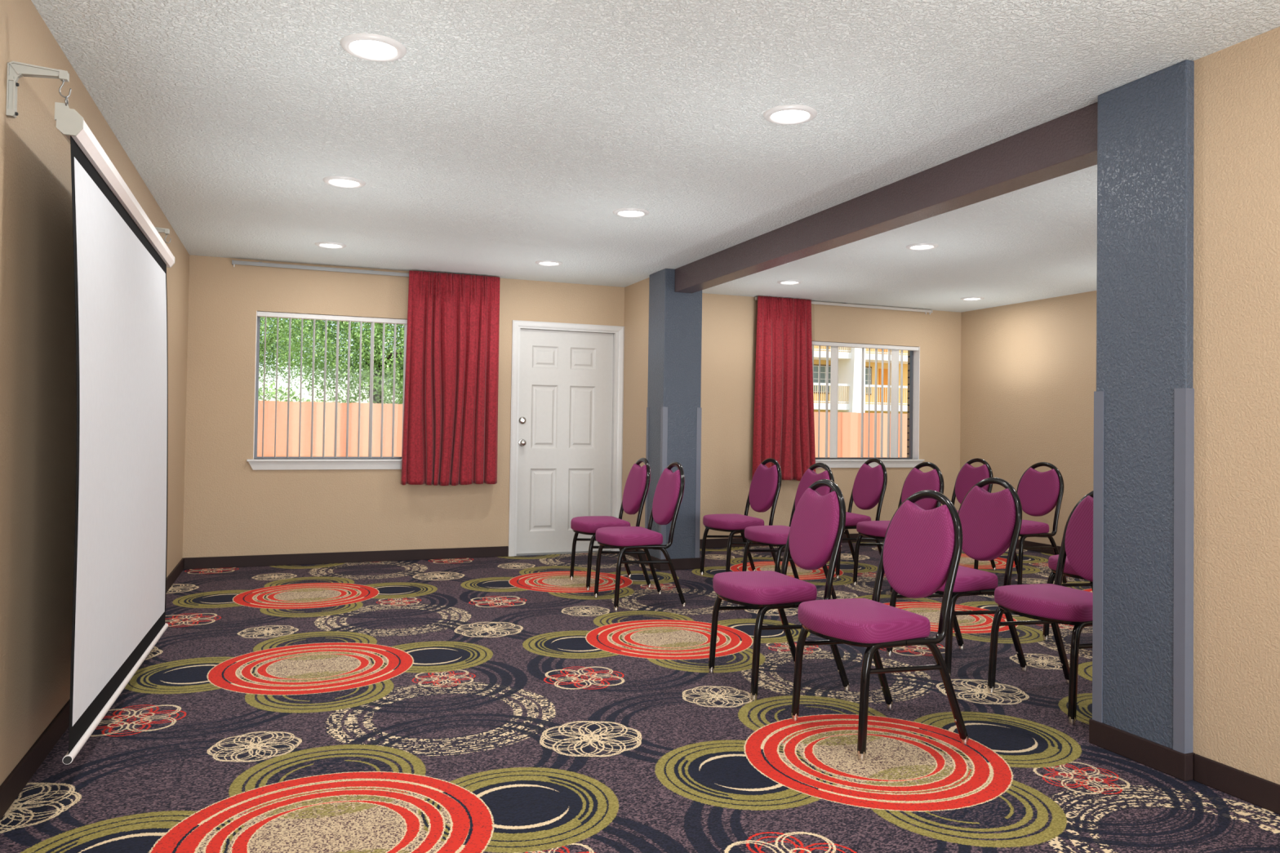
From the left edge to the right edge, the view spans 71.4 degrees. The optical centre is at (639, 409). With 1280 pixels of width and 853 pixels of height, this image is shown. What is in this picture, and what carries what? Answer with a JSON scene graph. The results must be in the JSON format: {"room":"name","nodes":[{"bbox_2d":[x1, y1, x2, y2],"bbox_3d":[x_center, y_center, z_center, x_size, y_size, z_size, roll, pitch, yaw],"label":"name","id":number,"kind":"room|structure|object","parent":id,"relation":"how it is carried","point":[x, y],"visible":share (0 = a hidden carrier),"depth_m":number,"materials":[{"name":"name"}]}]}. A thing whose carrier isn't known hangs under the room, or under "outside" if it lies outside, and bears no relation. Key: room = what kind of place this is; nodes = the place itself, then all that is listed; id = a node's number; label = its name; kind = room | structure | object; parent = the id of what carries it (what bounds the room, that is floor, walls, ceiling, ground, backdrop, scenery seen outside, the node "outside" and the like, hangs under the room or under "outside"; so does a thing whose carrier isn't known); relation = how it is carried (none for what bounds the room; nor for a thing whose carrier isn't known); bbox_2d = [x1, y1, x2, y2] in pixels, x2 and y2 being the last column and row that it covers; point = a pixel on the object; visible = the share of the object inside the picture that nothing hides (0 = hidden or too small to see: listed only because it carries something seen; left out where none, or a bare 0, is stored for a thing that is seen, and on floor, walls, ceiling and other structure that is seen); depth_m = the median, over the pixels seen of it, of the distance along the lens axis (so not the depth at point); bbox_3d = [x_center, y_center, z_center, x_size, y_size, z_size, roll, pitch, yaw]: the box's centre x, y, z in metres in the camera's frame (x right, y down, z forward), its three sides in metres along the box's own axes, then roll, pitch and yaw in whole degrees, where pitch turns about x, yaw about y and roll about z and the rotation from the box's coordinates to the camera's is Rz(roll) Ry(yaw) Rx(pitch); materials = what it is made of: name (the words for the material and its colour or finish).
{"room":"conference room","nodes":[
{"label":"conference room","id":0,"kind":"room"},
{"bbox_2d":[0,0,189,786],"bbox_3d":[-1.744,-0.042,2.144,0.150,2.440,10.461,1,-1,-21],"label":"wall","id":1,"kind":"structure","parent":0,"point":[38,381],"depth_m":2.92,"materials":[{"name":"beige paint"}]},
{"bbox_2d":[5,61,71,118],"bbox_3d":[-1.723,-0.908,2.560,0.154,0.156,0.024,1,-1,-21],"label":"wall bracket","id":2,"kind":"object","parent":1,"relation":"attached to","point":[15,70],"visible":1,"depth_m":2.54,"materials":[{"name":"grey plastic"}]},
{"bbox_2d":[0,557,183,820],"bbox_3d":[-1.660,1.134,2.087,0.012,0.089,10.321,1,-1,-21],"label":"baseboard","id":3,"kind":"structure","parent":1,"relation":"attached to","point":[15,783],"depth_m":2.92,"materials":[{"name":"brown wood"}]},
{"bbox_2d":[54,96,175,764],"bbox_3d":[-2.059,0.110,3.586,0.083,2.005,2.209,1,-1,-21],"label":"projection screen","id":4,"kind":"object","parent":1,"relation":"attached to","point":[122,261],"visible":1,"depth_m":3.18,"materials":[{"name":"white fabric"}]},
{"bbox_2d":[155,226,171,243],"bbox_3d":[-2.551,-0.882,4.684,0.154,0.156,0.024,1,-1,-21],"label":"wall bracket","id":5,"kind":"object","parent":1,"relation":"attached to","point":[166,231],"visible":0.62,"depth_m":4.69,"materials":[{"name":"grey plastic"}]},
{"bbox_2d":[182,254,960,558],"bbox_3d":[-0.055,0.095,8.340,7.499,2.440,0.140,1,-1,-21],"label":"wall","id":6,"kind":"structure","parent":0,"point":[231,508],"depth_m":7.50,"materials":[{"name":"beige paint"}]},
{"bbox_2d":[231,259,408,276],"bbox_3d":[-2.227,-1.126,7.401,2.114,0.056,0.061,1,-1,-21],"label":"track","id":7,"kind":"object","parent":6,"relation":"attached to","point":[233,262],"visible":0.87,"depth_m":7.23,"materials":[{"name":"white metal"}]},
{"bbox_2d":[400,270,500,485],"bbox_3d":[-1.591,-0.252,7.551,0.806,1.795,0.086,1,-1,-21],"label":"curtain","id":8,"kind":"object","parent":7,"relation":"hanging from","point":[450,436],"visible":1,"depth_m":7.53,"materials":[{"name":"fabric"}]},
{"bbox_2d":[246,311,401,470],"bbox_3d":[-2.346,-0.136,7.428,1.675,1.268,0.169,1,-1,-21],"label":"window","id":9,"kind":"structure","parent":6,"relation":"in","point":[277,463],"depth_m":7.22,"materials":[{"name":"grey metal"}]},
{"bbox_2d":[257,311,407,457],"bbox_3d":[-2.345,-0.184,7.427,1.575,1.167,0.089,1,-1,-21],"label":"vertical blinds","id":10,"kind":"object","parent":9,"relation":"attached to","point":[268,314],"visible":0.69,"depth_m":7.36,"materials":[{"name":"white paint"}]},
{"bbox_2d":[183,546,508,569],"bbox_3d":[-2.341,1.220,7.353,2.545,0.089,0.012,1,-1,-21],"label":"baseboard","id":11,"kind":"structure","parent":6,"relation":"attached to","point":[206,562],"depth_m":7.30,"materials":[{"name":"brown wood"}]},
{"bbox_2d":[516,550,610,555],"bbox_3d":[-0.696,1.297,8.070,0.910,0.008,0.130,1,-1,-21],"label":"threshold","id":12,"kind":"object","parent":6,"relation":"attached to","point":[583,552],"depth_m":8.00,"materials":[{"name":"metal"}]},
{"bbox_2d":[516,328,613,554],"bbox_3d":[-0.670,0.292,8.059,0.890,1.998,0.102,1,-1,-21],"label":"door","id":13,"kind":"structure","parent":6,"relation":"in","point":[565,415],"depth_m":8.06,"materials":[{"name":"white paint"}]},
{"bbox_2d":[508,320,624,556],"bbox_3d":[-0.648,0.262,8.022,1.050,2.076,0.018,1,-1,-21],"label":"trim","id":14,"kind":"structure","parent":6,"relation":"attached to","point":[516,323],"depth_m":7.92,"materials":[{"name":"white paint"}]},
{"bbox_2d":[699,533,884,548],"bbox_3d":[1.707,1.307,8.930,3.715,0.089,0.012,1,-1,-21],"label":"baseboard","id":15,"kind":"structure","parent":6,"relation":"attached to","point":[710,543],"depth_m":8.59,"materials":[{"name":"brown wood"}]},
{"bbox_2d":[755,297,932,314],"bbox_3d":[2.106,-1.051,9.089,2.112,0.052,0.061,1,-1,-21],"label":"track","id":16,"kind":"object","parent":6,"relation":"attached to","point":[926,311],"visible":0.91,"depth_m":9.17,"materials":[{"name":"white metal"}]},
{"bbox_2d":[751,295,815,480],"bbox_3d":[1.435,-0.194,8.727,0.703,1.793,0.083,1,-1,-21],"label":"curtain","id":17,"kind":"object","parent":16,"relation":"hanging from","point":[784,424],"visible":0.95,"depth_m":8.70,"materials":[{"name":"fabric"}]},
{"bbox_2d":[815,346,924,467],"bbox_3d":[2.214,-0.039,9.204,1.655,1.279,0.169,1,-1,-21],"label":"window","id":18,"kind":"structure","parent":6,"relation":"in","point":[914,371],"depth_m":9.46,"materials":[{"name":"white metal"}]},
{"bbox_2d":[812,341,918,457],"bbox_3d":[2.215,-0.088,9.203,1.555,1.178,0.069,1,-1,-21],"label":"vertical blinds","id":19,"kind":"object","parent":18,"relation":"attached to","point":[893,382],"visible":0.78,"depth_m":9.30,"materials":[{"name":"white paint"}]},
{"bbox_2d":[622,277,648,551],"bbox_3d":[0.054,0.088,7.899,0.162,2.440,0.761,1,-1,-21],"label":"wall","id":20,"kind":"structure","parent":0,"point":[636,324],"depth_m":7.94,"materials":[{"name":"beige paint"}]},
{"bbox_2d":[626,549,643,559],"bbox_3d":[-0.050,1.262,7.860,0.012,0.089,0.731,1,-1,-21],"label":"baseboard","id":21,"kind":"structure","parent":20,"relation":"attached to","point":[635,556],"depth_m":7.82,"materials":[{"name":"brown wood"}]},
{"bbox_2d":[0,541,1279,852],"bbox_3d":[1.828,1.313,3.439,7.799,0.120,10.611,1,-1,-21],"label":"floor","id":22,"kind":"structure","parent":0,"point":[492,704],"depth_m":3.35,"materials":[{"name":"carpet"}]},
{"bbox_2d":[569,457,651,591],"bbox_3d":[-0.227,0.817,6.540,0.555,0.925,0.467,1,-1,-19],"label":"banquet chair","id":23,"kind":"object","parent":22,"relation":"on","point":[638,479],"visible":0.78,"depth_m":6.45,"materials":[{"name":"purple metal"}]},
{"bbox_2d":[593,462,685,611],"bbox_3d":[-0.012,0.808,5.878,0.555,0.925,0.467,1,-1,-19],"label":"banquet chair","id":24,"kind":"object","parent":22,"relation":"on","point":[669,491],"visible":1,"depth_m":5.77,"materials":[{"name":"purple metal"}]},
{"bbox_2d":[643,268,702,570],"bbox_3d":[0.280,0.083,7.418,0.359,2.440,0.374,1,-1,-21],"label":"column","id":25,"kind":"structure","parent":22,"relation":"on","point":[673,409],"depth_m":7.27,"materials":[{"name":"blue paint"}]},
{"bbox_2d":[699,457,782,575],"bbox_3d":[0.772,0.838,6.849,0.555,0.925,0.467,1,-1,-21],"label":"banquet chair","id":26,"kind":"object","parent":22,"relation":"on","point":[766,483],"visible":0.86,"depth_m":6.79,"materials":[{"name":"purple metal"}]},
{"bbox_2d":[707,479,849,701],"bbox_3d":[0.623,0.785,4.093,0.555,0.925,0.467,1,-1,-20],"label":"banquet chair","id":27,"kind":"object","parent":22,"relation":"on","point":[817,527],"visible":0.95,"depth_m":4.01,"materials":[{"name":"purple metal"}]},
{"bbox_2d":[742,462,837,599],"bbox_3d":[1.004,0.827,6.074,0.555,0.925,0.467,1,-1,-22],"label":"banquet chair","id":28,"kind":"object","parent":22,"relation":"on","point":[769,535],"visible":0.54,"depth_m":6.03,"materials":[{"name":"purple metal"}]},
{"bbox_2d":[835,457,887,578],"bbox_3d":[1.670,0.857,7.199,0.555,0.925,0.467,1,-1,-19],"label":"banquet chair","id":29,"kind":"object","parent":22,"relation":"on","point":[869,486],"visible":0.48,"depth_m":7.16,"materials":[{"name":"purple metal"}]},
{"bbox_2d":[791,489,968,760],"bbox_3d":[0.906,0.777,3.434,0.555,0.925,0.467,1,-1,-22],"label":"banquet chair","id":30,"kind":"object","parent":22,"relation":"on","point":[922,548],"visible":1,"depth_m":3.36,"materials":[{"name":"fabric"}]},
{"bbox_2d":[853,462,944,595],"bbox_3d":[1.885,0.847,6.504,0.555,0.925,0.467,1,-1,-22],"label":"banquet chair","id":31,"kind":"object","parent":22,"relation":"on","point":[916,481],"visible":0.4,"depth_m":6.52,"materials":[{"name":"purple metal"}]},
{"bbox_2d":[886,477,1026,675],"bbox_3d":[1.568,0.806,4.457,0.555,0.925,0.467,1,-1,-21],"label":"banquet chair","id":32,"kind":"object","parent":22,"relation":"on","point":[991,522],"visible":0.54,"depth_m":4.40,"materials":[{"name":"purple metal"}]},
{"bbox_2d":[951,457,995,570],"bbox_3d":[2.659,0.878,7.567,0.555,0.925,0.467,1,-1,-21],"label":"banquet chair","id":33,"kind":"object","parent":22,"relation":"on","point":[968,476],"visible":0.23,"depth_m":7.65,"materials":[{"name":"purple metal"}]},
{"bbox_2d":[973,462,1066,584],"bbox_3d":[2.907,0.868,6.840,0.555,0.925,0.467,1,-1,-23],"label":"banquet chair","id":34,"kind":"object","parent":22,"relation":"on","point":[1039,493],"visible":0.62,"depth_m":6.80,"materials":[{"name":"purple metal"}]},
{"bbox_2d":[986,490,1093,724],"bbox_3d":[1.848,0.798,3.843,0.555,0.925,0.467,1,-1,-22],"label":"banquet chair","id":35,"kind":"object","parent":22,"relation":"on","point":[1055,604],"visible":0.63,"depth_m":3.86,"materials":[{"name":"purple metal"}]},
{"bbox_2d":[1042,555,1093,640],"bbox_3d":[2.553,0.827,4.859,0.555,0.925,0.467,1,-1,-23],"label":"banquet chair","id":36,"kind":"object","parent":22,"relation":"on","point":[1068,571],"visible":0.05,"depth_m":4.95,"materials":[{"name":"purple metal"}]},
{"bbox_2d":[1088,59,1195,781],"bbox_3d":[1.894,0.030,3.229,0.270,2.440,0.387,1,-1,-21],"label":"column","id":37,"kind":"structure","parent":22,"relation":"on","point":[1144,472],"depth_m":3.15,"materials":[{"name":"blue paint"}]},
{"bbox_2d":[31,0,1279,312],"bbox_3d":[1.865,-1.261,3.486,7.799,0.150,10.611,1,-1,-21],"label":"ceiling","id":38,"kind":"structure","parent":0,"point":[507,136],"depth_m":3.73,"materials":[{"name":"white paint"}]},
{"bbox_2d":[315,241,346,248],"bbox_3d":[-2.239,-1.187,6.451,0.218,0.016,0.218,1,-1,-21],"label":"recessed light","id":39,"kind":"object","parent":38,"relation":"in","point":[332,245],"visible":1,"depth_m":6.43,"materials":[{"name":"white plastic"}]},
{"bbox_2d":[322,175,365,187],"bbox_3d":[-1.573,-1.209,4.744,0.218,0.016,0.218,1,-1,-21],"label":"recessed light","id":40,"kind":"object","parent":38,"relation":"in","point":[341,181],"visible":1,"depth_m":4.72,"materials":[{"name":"white plastic"}]},
{"bbox_2d":[339,33,406,61],"bbox_3d":[-0.908,-1.230,3.037,0.218,0.016,0.218,1,-1,-21],"label":"recessed light","id":41,"kind":"object","parent":38,"relation":"in","point":[370,46],"visible":1,"depth_m":3.02,"materials":[{"name":"white paint"}]},
{"bbox_2d":[535,260,562,266],"bbox_3d":[-0.719,-1.155,7.043,0.218,0.016,0.218,1,-1,-21],"label":"recessed light","id":42,"kind":"object","parent":38,"relation":"in","point":[546,263],"visible":1,"depth_m":7.03,"materials":[{"name":"white plastic"}]},
{"bbox_2d":[613,207,648,217],"bbox_3d":[-0.054,-1.176,5.336,0.218,0.016,0.218,1,-1,-21],"label":"recessed light","id":43,"kind":"object","parent":38,"relation":"in","point":[624,212],"visible":1,"depth_m":5.32,"materials":[{"name":"white plastic"}]},
{"bbox_2d":[777,280,802,284],"bbox_3d":[1.310,-1.112,7.802,0.218,0.016,0.218,1,-1,-21],"label":"recessed light","id":44,"kind":"object","parent":38,"relation":"in","point":[782,282],"visible":1,"depth_m":7.77,"materials":[{"name":"white plastic"}]},
{"bbox_2d":[763,104,817,124],"bbox_3d":[0.612,-1.197,3.629,0.218,0.016,0.218,1,-1,-21],"label":"recessed light","id":45,"kind":"object","parent":38,"relation":"in","point":[788,114],"visible":1,"depth_m":3.61,"materials":[{"name":"white plastic"}]},
{"bbox_2d":[674,102,1097,293],"bbox_3d":[1.106,-1.069,5.348,0.159,0.188,4.133,1,-1,-21],"label":"ceiling beam","id":46,"kind":"structure","parent":38,"relation":"attached to","point":[1066,144],"depth_m":4.42,"materials":[{"name":"brown paint"}]},
{"bbox_2d":[906,242,938,249],"bbox_3d":[1.962,-1.131,6.200,0.218,0.016,0.218,1,-1,-21],"label":"recessed light","id":47,"kind":"object","parent":38,"relation":"in","point":[925,246],"visible":1,"depth_m":6.17,"materials":[{"name":"white plastic"}]},
{"bbox_2d":[960,296,984,300],"bbox_3d":[3.213,-1.069,8.619,0.218,0.016,0.218,1,-1,-21],"label":"recessed light","id":48,"kind":"object","parent":38,"relation":"in","point":[972,298],"visible":1,"depth_m":8.58,"materials":[{"name":"white plastic"}]},
{"bbox_2d":[906,350,910,457],"bbox_3d":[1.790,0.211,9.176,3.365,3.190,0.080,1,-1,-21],"label":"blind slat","id":49,"kind":"object","parent":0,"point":[908,351],"visible":0.04,"depth_m":9.64,"materials":[{"name":"white plastic"}]},
{"bbox_2d":[960,290,1096,546],"bbox_3d":[5.382,0.111,4.921,0.150,2.440,10.461,1,-1,-21],"label":"wall","id":50,"kind":"structure","parent":0,"point":[1028,369],"depth_m":8.69,"materials":[{"name":"beige paint"}]},
{"bbox_2d":[1016,539,1060,555],"bbox_3d":[5.315,1.284,4.805,0.012,0.089,10.321,1,-1,-21],"label":"baseboard","id":51,"kind":"structure","parent":50,"relation":"attached to","point":[1027,544],"depth_m":8.58,"materials":[{"name":"brown wood"}]},
{"bbox_2d":[1193,26,1279,814],"bbox_3d":[2.807,0.001,0.880,0.192,2.440,4.800,1,-1,-21],"label":"wall","id":52,"kind":"structure","parent":0,"point":[1237,148],"depth_m":2.88,"materials":[{"name":"beige paint"}]},
{"label":"outside","id":53,"kind":"structure","parent":0,"visible":0},
{"bbox_3d":[1.621,2.410,37.033,90.000,0.200,52.119,1,-1,-21],"label":"ground","id":54,"kind":"structure","parent":53,"visible":0},
{"bbox_2d":[257,380,326,427],"bbox_3d":[-5.769,0.670,13.316,2.910,2.221,0.802,1,-1,-21],"label":"shrub","id":55,"kind":"object","parent":54,"relation":"on","point":[280,388],"visible":0.05,"depth_m":13.41,"materials":[{"name":"green plant"}]},
{"bbox_2d":[258,316,367,390],"bbox_3d":[-9.124,-1.380,20.639,5.739,6.479,3.606,1,-1,-21],"label":"shade tree","id":56,"kind":"object","parent":54,"relation":"on","point":[271,360],"visible":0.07,"depth_m":20.43,"materials":[{"name":"green plant"}]},
{"bbox_2d":[259,316,404,404],"bbox_3d":[-4.986,-1.224,18.043,5.355,6.192,3.885,1,-1,-29],"label":"shade tree","id":57,"kind":"object","parent":54,"relation":"on","point":[378,335],"visible":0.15,"depth_m":17.04,"materials":[{"name":"green plant"}]},
{"bbox_2d":[257,400,906,457],"bbox_3d":[-1.055,0.880,12.478,17.127,1.852,0.063,1,-1,-21],"label":"wooden fence","id":58,"kind":"object","parent":54,"relation":"on","point":[849,424],"visible":0.06,"depth_m":11.44,"materials":[{"name":"brown wood"}]},
{"bbox_2d":[813,345,907,413],"bbox_3d":[12.467,-3.510,50.846,20.000,12.450,6.400,1,-1,-21],"label":"hotel building","id":59,"kind":"structure","parent":54,"relation":"on","point":[850,359],"depth_m":47.76,"materials":[{"name":"yellow paint"}]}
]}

